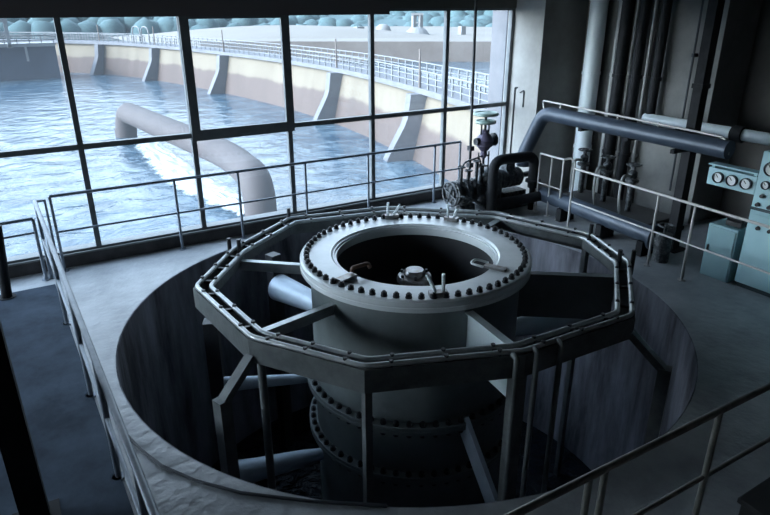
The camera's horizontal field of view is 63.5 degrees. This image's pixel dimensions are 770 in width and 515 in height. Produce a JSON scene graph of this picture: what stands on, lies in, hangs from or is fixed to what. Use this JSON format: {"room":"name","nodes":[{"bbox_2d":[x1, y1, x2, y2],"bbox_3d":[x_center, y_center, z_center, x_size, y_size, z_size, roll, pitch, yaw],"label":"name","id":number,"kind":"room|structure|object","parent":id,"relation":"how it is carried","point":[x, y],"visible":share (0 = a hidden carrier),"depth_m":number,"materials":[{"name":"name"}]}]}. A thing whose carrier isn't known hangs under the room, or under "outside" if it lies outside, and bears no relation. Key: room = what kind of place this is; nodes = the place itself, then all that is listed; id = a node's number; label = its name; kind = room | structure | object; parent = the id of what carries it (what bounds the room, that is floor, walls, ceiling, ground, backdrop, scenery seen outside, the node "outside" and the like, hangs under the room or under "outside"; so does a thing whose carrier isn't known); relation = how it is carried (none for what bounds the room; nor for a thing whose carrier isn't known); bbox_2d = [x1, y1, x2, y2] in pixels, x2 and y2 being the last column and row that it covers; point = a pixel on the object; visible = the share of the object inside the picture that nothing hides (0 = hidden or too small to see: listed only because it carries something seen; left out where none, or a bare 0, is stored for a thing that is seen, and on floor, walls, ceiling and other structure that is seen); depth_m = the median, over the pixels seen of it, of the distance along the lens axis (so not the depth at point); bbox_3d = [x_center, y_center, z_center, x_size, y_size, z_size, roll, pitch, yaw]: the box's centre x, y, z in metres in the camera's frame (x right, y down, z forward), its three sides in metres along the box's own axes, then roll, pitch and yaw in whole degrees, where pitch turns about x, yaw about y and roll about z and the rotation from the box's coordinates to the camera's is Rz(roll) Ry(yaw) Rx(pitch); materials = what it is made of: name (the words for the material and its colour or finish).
{"room":"power station hall","nodes":[
{"label":"power station hall","id":0,"kind":"room"},
{"bbox_2d":[8,190,445,277],"bbox_3d":[-3.771,0.021,9.008,14.188,0.472,0.200,-13,25,-29],"label":"wall","id":1,"kind":"structure","parent":0,"point":[142,248],"depth_m":9.22,"materials":[{"name":"grey concrete"}]},
{"bbox_2d":[7,178,473,266],"bbox_3d":[-3.791,-0.221,8.944,14.188,0.025,0.325,-13,25,-29],"label":"trim","id":2,"kind":"structure","parent":1,"relation":"on","point":[438,189],"depth_m":9.53,"materials":[{"name":"grey metal"}]},
{"bbox_2d":[0,188,769,514],"bbox_3d":[0.573,1.907,4.551,17.200,0.312,13.000,-13,25,-29],"label":"floor","id":3,"kind":"structure","parent":0,"point":[727,324],"depth_m":5.56,"materials":[{"name":"concrete"}]},
{"bbox_2d":[0,224,15,300],"bbox_3d":[-4.644,0.065,7.497,0.228,0.939,0.197,-13,25,-29],"label":"bollard post","id":4,"kind":"object","parent":3,"relation":"on","point":[5,284],"visible":1,"depth_m":7.52,"materials":[{"name":"black metal"}]},
{"bbox_2d":[0,217,49,280],"bbox_3d":[-4.633,-0.067,7.904,0.531,0.867,0.102,-13,25,-29],"label":"guard rail","id":5,"kind":"object","parent":3,"relation":"on","point":[46,278],"visible":1,"depth_m":7.88,"materials":[{"name":"grey metal"}]},
{"bbox_2d":[0,320,61,514],"bbox_3d":[-2.423,-0.148,3.527,0.300,4.300,0.300,-13,25,-29],"label":"steel column","id":6,"kind":"structure","parent":3,"relation":"on","point":[17,449],"depth_m":4.03,"materials":[{"name":"black metal"}]},
{"bbox_2d":[33,199,159,514],"bbox_3d":[-2.517,0.892,5.254,0.180,1.074,7.270,-13,25,-29],"label":"guard rail","id":7,"kind":"object","parent":3,"relation":"on","point":[142,497],"visible":1,"depth_m":4.54,"materials":[{"name":"grey metal"}]},
{"bbox_2d":[129,435,386,507],"bbox_3d":[-1.112,1.676,4.708,2.314,0.026,0.278,8,23,19],"label":"cable","id":8,"kind":"object","parent":3,"relation":"on","point":[137,446],"visible":0.92,"depth_m":4.55,"materials":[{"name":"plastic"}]},
{"bbox_2d":[442,157,534,211],"bbox_3d":[1.876,-1.313,10.771,1.898,1.004,0.605,-13,25,-29],"label":"pump","id":9,"kind":"object","parent":3,"relation":"on","point":[460,193],"visible":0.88,"depth_m":10.54,"materials":[{"name":"metal"}]},
{"bbox_2d":[473,110,498,172],"bbox_3d":[1.683,-1.901,10.423,0.471,1.065,0.422,-13,25,-29],"label":"valve","id":10,"kind":"object","parent":9,"relation":"on","point":[484,141],"visible":0.99,"depth_m":10.29,"materials":[{"name":"black metal"}]},
{"bbox_2d":[486,151,540,210],"bbox_3d":[2.218,-1.230,10.490,1.204,1.059,0.439,-13,25,-29],"label":"pipe","id":11,"kind":"object","parent":3,"relation":"on","point":[492,202],"visible":0.84,"depth_m":10.43,"materials":[{"name":"black metal"}]},
{"bbox_2d":[533,153,575,221],"bbox_3d":[2.809,-1.196,10.392,0.147,1.068,0.768,-13,25,-29],"label":"guard rail","id":12,"kind":"object","parent":3,"relation":"on","point":[541,154],"visible":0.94,"depth_m":10.34,"materials":[{"name":"metal"}]},
{"bbox_2d":[538,186,663,256],"bbox_3d":[3.265,-0.639,9.786,0.383,0.490,2.477,-11,24,-25],"label":"pipe","id":13,"kind":"object","parent":3,"relation":"on","point":[606,225],"visible":0.74,"depth_m":9.54,"materials":[{"name":"grey metal"}]},
{"bbox_2d":[564,189,669,225],"bbox_3d":[3.844,-0.814,10.654,0.880,0.160,1.930,-13,25,-29],"label":"kerb","id":14,"kind":"object","parent":3,"relation":"on","point":[645,215],"visible":0.24,"depth_m":10.47,"materials":[{"name":"grey concrete"}]},
{"bbox_2d":[570,148,592,192],"bbox_3d":[3.495,-1.516,11.111,0.245,0.798,0.541,13,26,29],"label":"valve","id":15,"kind":"object","parent":14,"relation":"on","point":[583,159],"visible":0.89,"depth_m":11.11,"materials":[{"name":"grey metal"}]},
{"bbox_2d":[592,155,615,204],"bbox_3d":[3.720,-1.304,10.587,0.245,0.798,0.541,13,26,29],"label":"valve","id":16,"kind":"object","parent":14,"relation":"on","point":[606,170],"visible":0.98,"depth_m":10.57,"materials":[{"name":"grey metal"}]},
{"bbox_2d":[617,162,642,213],"bbox_3d":[3.946,-1.093,10.063,0.245,0.798,0.541,13,26,29],"label":"valve","id":17,"kind":"object","parent":14,"relation":"on","point":[631,178],"visible":0.97,"depth_m":10.05,"materials":[{"name":"grey metal"}]},
{"bbox_2d":[504,382,769,514],"bbox_3d":[2.472,1.311,4.205,4.750,1.071,0.100,-13,25,-28],"label":"guard rail","id":18,"kind":"object","parent":3,"relation":"on","point":[587,479],"visible":1,"depth_m":3.58,"materials":[{"name":"metal"}]},
{"bbox_2d":[651,222,673,263],"bbox_3d":[3.863,-0.207,8.660,0.220,0.533,0.240,-13,25,-29],"label":"valve","id":19,"kind":"object","parent":3,"relation":"on","point":[661,244],"visible":0.98,"depth_m":8.60,"materials":[{"name":"grey metal"}]},
{"bbox_2d":[566,167,769,280],"bbox_3d":[3.698,-0.318,8.262,0.100,1.038,3.577,-11,25,-25],"label":"guard rail","id":20,"kind":"object","parent":3,"relation":"on","point":[695,205],"visible":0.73,"depth_m":8.14,"materials":[{"name":"metal"}]},
{"bbox_2d":[667,0,724,253],"bbox_3d":[4.124,-2.101,8.318,0.540,4.300,0.300,-13,25,-29],"label":"steel column","id":21,"kind":"structure","parent":3,"relation":"on","point":[715,8],"depth_m":8.37,"materials":[{"name":"black metal"}]},
{"bbox_2d":[699,218,746,282],"bbox_3d":[4.520,-0.108,8.165,0.550,0.720,0.390,-13,25,-29],"label":"base cabinet","id":22,"kind":"object","parent":3,"relation":"on","point":[723,239],"visible":0.78,"depth_m":8.01,"materials":[{"name":"teal metal"}]},
{"bbox_2d":[725,217,747,228],"bbox_3d":[4.517,-0.467,7.930,0.240,0.116,0.226,-13,25,-29],"label":"telephone","id":23,"kind":"object","parent":22,"relation":"on","point":[730,221],"visible":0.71,"depth_m":7.86,"materials":[{"name":"black plastic"}]},
{"bbox_2d":[735,150,769,297],"bbox_3d":[5.001,-0.323,7.333,0.642,1.740,1.150,-13,25,-29],"label":"tall cabinet","id":24,"kind":"object","parent":3,"relation":"on","point":[755,251],"visible":1,"depth_m":7.58,"materials":[{"name":"metal"}]},
{"bbox_2d":[706,162,758,194],"bbox_3d":[4.342,-0.993,7.754,0.182,0.268,0.630,-13,25,-29],"label":"panel","id":25,"kind":"object","parent":24,"relation":"attached to","point":[737,180],"visible":0.95,"depth_m":7.70,"materials":[{"name":"teal paint"}]},
{"bbox_2d":[709,162,758,176],"bbox_3d":[4.354,-1.098,7.720,0.152,0.048,0.630,-13,25,-29],"label":"hood","id":26,"kind":"object","parent":25,"relation":"attached to","point":[716,166],"depth_m":7.71,"materials":[{"name":"teal paint"}]},
{"bbox_2d":[737,477,769,514],"bbox_3d":[2.833,1.693,4.208,1.020,0.360,0.390,-13,25,-29],"label":"equipment box","id":27,"kind":"object","parent":3,"relation":"on","point":[756,501],"visible":1,"depth_m":4.04,"materials":[{"name":"black paint"}]},
{"bbox_2d":[224,202,585,506],"bbox_3d":[0.367,1.645,8.209,4.725,4.450,4.265,11,24,25],"label":"turbine","id":28,"kind":"object","parent":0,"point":[397,284],"depth_m":6.82,"materials":[{"name":"grey paint"}]},
{"bbox_2d":[116,231,697,507],"bbox_3d":[0.222,2.547,8.188,6.960,4.194,6.960,-13,25,-29],"label":"wall","id":29,"kind":"structure","parent":0,"point":[162,369],"depth_m":8.84,"materials":[{"name":"concrete"}]},
{"bbox_2d":[390,0,516,7],"bbox_3d":[-3.777,-3.555,7.559,14.188,1.010,0.200,-13,25,-29],"label":"wall","id":30,"kind":"structure","parent":0,"point":[393,3],"depth_m":10.36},
{"bbox_2d":[0,144,96,263],"bbox_3d":[-4.677,-1.429,7.779,1.485,3.093,0.080,-13,25,-29],"label":"window","id":31,"kind":"structure","parent":30,"relation":"in","point":[71,147],"depth_m":8.04,"materials":[{"name":"green paint"}]},
{"bbox_2d":[53,18,201,247],"bbox_3d":[-3.411,-1.720,8.490,1.485,3.093,0.080,-13,25,-29],"label":"window","id":32,"kind":"structure","parent":30,"relation":"in","point":[57,23],"depth_m":8.34,"materials":[{"name":"green paint"}]},
{"bbox_2d":[0,0,389,17],"bbox_3d":[-4.859,-2.927,6.859,11.420,0.545,0.190,-13,25,-29],"label":"ceiling beam","id":33,"kind":"structure","parent":30,"relation":"attached to","point":[8,8],"depth_m":8.07,"materials":[{"name":"grey"}]},
{"bbox_2d":[47,15,461,271],"bbox_3d":[-1.533,-2.015,9.472,6.760,3.290,0.280,-13,25,-29],"label":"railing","id":34,"kind":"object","parent":30,"relation":"in","point":[197,134],"depth_m":9.10,"materials":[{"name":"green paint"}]},
{"bbox_2d":[279,18,371,213],"bbox_3d":[-0.879,-2.300,9.911,1.485,3.093,0.080,-13,25,-29],"label":"window","id":35,"kind":"structure","parent":30,"relation":"in","point":[289,134],"depth_m":9.96,"materials":[{"name":"green paint"}]},
{"bbox_2d":[368,8,446,199],"bbox_3d":[0.387,-2.590,10.621,1.485,3.093,0.080,-13,25,-29],"label":"window","id":36,"kind":"structure","parent":30,"relation":"in","point":[371,67],"depth_m":10.37,"materials":[{"name":"green paint"}]},
{"bbox_2d":[439,8,515,187],"bbox_3d":[1.665,-2.883,11.339,1.515,3.093,0.080,-13,25,-29],"label":"window","id":37,"kind":"structure","parent":30,"relation":"in","point":[446,35],"depth_m":11.22,"materials":[{"name":"green paint"}]},
{"bbox_2d":[484,10,508,164],"bbox_3d":[2.644,0.073,13.609,1.220,12.300,0.410,-13,25,-29],"label":"wall","id":38,"kind":"structure","parent":0,"point":[500,17],"depth_m":11.78,"materials":[{"name":"paint"}]},
{"bbox_2d":[499,0,588,193],"bbox_3d":[2.921,-3.270,11.606,1.042,4.600,0.910,-13,25,-29],"label":"wall","id":39,"kind":"structure","parent":0,"point":[549,39],"depth_m":11.18,"materials":[{"name":"paint"}]},
{"bbox_2d":[510,87,517,152],"bbox_3d":[2.414,-2.250,11.814,0.024,1.929,0.072,-13,25,-29],"label":"conduit","id":40,"kind":"object","parent":39,"relation":"attached to","point":[515,87],"visible":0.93,"depth_m":11.67,"materials":[{"name":"black metal"}]},
{"bbox_2d":[568,0,762,224],"bbox_3d":[4.755,-3.119,11.226,1.670,4.600,3.510,-13,25,-29],"label":"wall","id":41,"kind":"structure","parent":0,"point":[740,18],"depth_m":9.90,"materials":[{"name":"grey concrete"}]},
{"bbox_2d":[569,0,609,191],"bbox_3d":[3.640,-3.190,11.005,0.328,4.300,0.329,6,23,14],"label":"pipe","id":42,"kind":"object","parent":41,"relation":"attached to","point":[598,11],"visible":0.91,"depth_m":10.85,"materials":[{"name":"grey metal"}]},
{"bbox_2d":[595,0,622,192],"bbox_3d":[3.947,-3.089,10.755,0.175,4.300,0.128,-13,25,-29],"label":"pipe","id":43,"kind":"object","parent":41,"relation":"attached to","point":[620,1],"visible":0.38,"depth_m":10.73,"materials":[{"name":"grey metal"}]},
{"bbox_2d":[597,0,635,195],"bbox_3d":[3.993,-3.024,10.596,0.275,4.300,0.226,-13,25,-29],"label":"pipe","id":44,"kind":"object","parent":41,"relation":"attached to","point":[628,6],"visible":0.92,"depth_m":10.46,"materials":[{"name":"black metal"}]},
{"bbox_2d":[516,100,734,166],"bbox_3d":[3.942,-1.754,9.774,1.650,1.164,3.685,-13,25,-29],"label":"pipe","id":45,"kind":"object","parent":41,"relation":"attached to","point":[720,147],"visible":0.85,"depth_m":9.04,"materials":[{"name":"metal"}]},
{"bbox_2d":[610,0,640,196],"bbox_3d":[4.122,-2.997,10.527,0.131,4.300,0.085,-13,25,-29],"label":"pipe","id":46,"kind":"object","parent":41,"relation":"attached to","point":[617,150],"visible":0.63,"depth_m":10.53,"materials":[{"name":"grey metal"}]},
{"bbox_2d":[613,0,652,199],"bbox_3d":[4.171,-2.925,10.350,0.245,4.300,0.197,-13,25,-29],"label":"pipe","id":47,"kind":"object","parent":41,"relation":"attached to","point":[635,76],"visible":0.93,"depth_m":10.28,"materials":[{"name":"black metal"}]},
{"bbox_2d":[625,0,658,200],"bbox_3d":[4.298,-2.888,10.258,0.131,4.300,0.085,-13,25,-29],"label":"pipe","id":48,"kind":"object","parent":41,"relation":"attached to","point":[646,77],"visible":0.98,"depth_m":10.18,"materials":[{"name":"grey metal"}]},
{"bbox_2d":[645,0,672,124],"bbox_3d":[4.376,-3.500,9.771,0.225,2.800,0.177,-13,25,-29],"label":"pipe","id":49,"kind":"object","parent":41,"relation":"attached to","point":[666,9],"visible":0.94,"depth_m":9.83,"materials":[{"name":"black metal"}]},
{"bbox_2d":[669,0,703,190],"bbox_3d":[4.712,-2.872,9.551,0.107,3.800,0.061,-13,25,-29],"label":"pipe","id":50,"kind":"object","parent":41,"relation":"attached to","point":[693,54],"visible":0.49,"depth_m":9.54,"materials":[{"name":"black metal"}]},
{"bbox_2d":[641,113,769,145],"bbox_3d":[5.562,-1.833,9.114,1.120,0.240,3.460,-13,25,-29],"label":"horizontal pipe","id":51,"kind":"object","parent":41,"relation":"attached to","point":[736,133],"visible":0.91,"depth_m":9.10,"materials":[{"name":"grey metal"}]},
{"bbox_2d":[718,0,769,218],"bbox_3d":[8.395,-1.166,6.393,0.850,4.600,9.180,-13,25,-29],"label":"wall","id":52,"kind":"structure","parent":0,"point":[754,113],"depth_m":9.72,"materials":[{"name":"grey paint"}]},
{"bbox_3d":[0.225,4.583,9.013,6.960,0.200,6.960,-13,25,-29],"label":"floor","id":53,"kind":"structure","parent":0,"visible":0},
{"bbox_2d":[212,406,590,499],"bbox_3d":[0.224,3.703,8.656,6.320,0.001,6.320,-13,25,-29],"label":"pit","id":54,"kind":"object","parent":53,"relation":"in","point":[305,481],"visible":0.18,"depth_m":9.81,"materials":[{"name":"black concrete"}]},
{"bbox_2d":[193,206,672,502],"bbox_3d":[0.422,2.234,8.021,4.958,4.900,4.443,2,22,4],"label":"support frame","id":55,"kind":"structure","parent":53,"relation":"on","point":[488,354],"depth_m":5.99,"materials":[{"name":"grey paint"}]},
{"bbox_3d":[0.565,-2.327,2.834,17.200,0.250,13.000,-13,25,-29],"label":"ceiling","id":56,"kind":"structure","parent":0,"visible":0},
{"bbox_2d":[466,0,477,177],"bbox_3d":[1.520,-3.007,10.563,0.144,4.301,0.140,-13,25,-29],"label":"rod","id":57,"kind":"object","parent":56,"relation":"hanging from","point":[470,148],"visible":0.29,"depth_m":10.60,"materials":[{"name":"black metal"}]},
{"label":"outside","id":58,"kind":"structure","parent":0,"visible":0},
{"bbox_2d":[209,26,491,40],"bbox_3d":[26.254,-61.368,173.613,166.000,4.500,169.000,-13,25,-29],"label":"bank","id":59,"kind":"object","parent":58,"point":[482,33],"visible":0.08,"depth_m":125.46,"materials":[{"name":"grey concrete"}]},
{"bbox_2d":[113,25,433,45],"bbox_3d":[-21.959,-52.284,144.877,66.000,3.400,94.000,-13,25,-29],"label":"mound","id":60,"kind":"object","parent":59,"relation":"on","point":[264,31],"visible":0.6,"depth_m":132.90,"materials":[{"name":"white snow"}]},
{"bbox_2d":[201,41,490,61],"bbox_3d":[23.509,-37.414,114.525,96.800,4.500,65.200,-13,25,-29],"label":"wall","id":61,"kind":"structure","parent":59,"relation":"attached to","point":[431,51],"depth_m":114.51,"materials":[{"name":"beige concrete"}]},
{"bbox_2d":[376,24,390,30],"bbox_3d":[-0.419,-51.731,140.896,3.600,2.300,3.545,-13,25,-29],"label":"hut","id":62,"kind":"object","parent":59,"relation":"on","point":[380,26],"visible":0.56,"depth_m":139.62,"materials":[{"name":"grey"}]},
{"bbox_2d":[407,13,429,34],"bbox_3d":[7.263,-52.722,140.347,5.800,4.525,5.800,-13,25,-29],"label":"tower","id":63,"kind":"structure","parent":59,"relation":"on","point":[419,30],"depth_m":139.59,"materials":[{"name":"grey concrete"}]},
{"bbox_2d":[458,26,465,34],"bbox_3d":[17.319,-51.149,140.053,1.300,1.800,1.300,-13,25,-29],"label":"hut","id":64,"kind":"object","parent":59,"relation":"on","point":[461,29],"visible":1,"depth_m":139.60,"materials":[{"name":"grey"}]},
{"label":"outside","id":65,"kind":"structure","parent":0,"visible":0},
{"bbox_2d":[120,11,492,40],"bbox_3d":[-41.599,-88.458,193.746,489.496,41.994,272.964,-13,25,-29],"label":"hill","id":66,"kind":"structure","parent":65,"point":[399,22],"depth_m":207.10,"materials":[{"name":"green plant"}]},
{"bbox_2d":[0,10,492,40],"bbox_3d":[-38.825,-92.551,205.222,408.509,47.095,239.825,-13,25,-29],"label":"trees","id":67,"kind":"object","parent":66,"relation":"on","point":[84,25],"visible":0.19,"depth_m":185.15,"materials":[{"name":"green plant"}]},
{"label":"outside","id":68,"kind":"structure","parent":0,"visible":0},
{"bbox_2d":[0,61,489,256],"bbox_3d":[-42.883,-74.312,212.754,680.000,2.700,410.560,-13,25,-29],"label":"water","id":69,"kind":"structure","parent":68,"point":[34,113],"depth_m":41.58,"materials":[{"name":"blue liquid"}]},
{"bbox_2d":[0,35,60,80],"bbox_3d":[-68.277,-24.042,78.707,48.200,6.910,5.000,-13,25,-29],"label":"bridge","id":70,"kind":"structure","parent":69,"relation":"in","point":[25,60],"depth_m":87.20,"materials":[{"name":"grey concrete"}]},
{"bbox_2d":[0,18,12,47],"bbox_3d":[-52.266,-30.416,82.999,3.600,4.750,1.090,-13,25,-29],"label":"gantry","id":71,"kind":"object","parent":70,"relation":"on","point":[2,20],"visible":0.87,"depth_m":83.39,"materials":[{"name":"grey metal"}]},
{"bbox_2d":[137,142,243,215],"bbox_3d":[-13.390,-5.892,39.906,3.436,0.220,23.675,-13,25,-29],"label":"foam streak","id":72,"kind":"object","parent":69,"relation":"on","point":[169,164],"visible":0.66,"depth_m":37.39,"materials":[{"name":"white liquid"}]},
{"bbox_2d":[114,103,276,215],"bbox_3d":[-13.060,-6.701,40.186,2.461,3.937,26.557,-15,26,-33],"label":"pipe","id":73,"kind":"object","parent":69,"relation":"in","point":[225,154],"visible":0.84,"depth_m":34.48,"materials":[{"name":"metal"}]},
{"bbox_2d":[0,25,488,180],"bbox_3d":[-50.651,-13.913,52.155,88.995,8.030,118.264,-13,25,-29],"label":"curved dam","id":74,"kind":"object","parent":69,"relation":"on","point":[322,88],"visible":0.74,"depth_m":56.95,"materials":[{"name":"concrete"}]},
{"bbox_2d":[132,26,141,43],"bbox_3d":[-35.322,-31.641,88.355,0.791,2.384,2.084,-13,25,-29],"label":"hoop","id":75,"kind":"object","parent":74,"relation":"on","point":[133,26],"visible":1,"depth_m":88.08,"materials":[{"name":"grey paint"}]},
{"bbox_2d":[140,26,150,44],"bbox_3d":[-33.306,-30.830,86.343,0.732,2.385,2.101,-13,25,-29],"label":"hoop","id":76,"kind":"object","parent":74,"relation":"on","point":[142,26],"visible":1,"depth_m":86.00,"materials":[{"name":"grey paint"}]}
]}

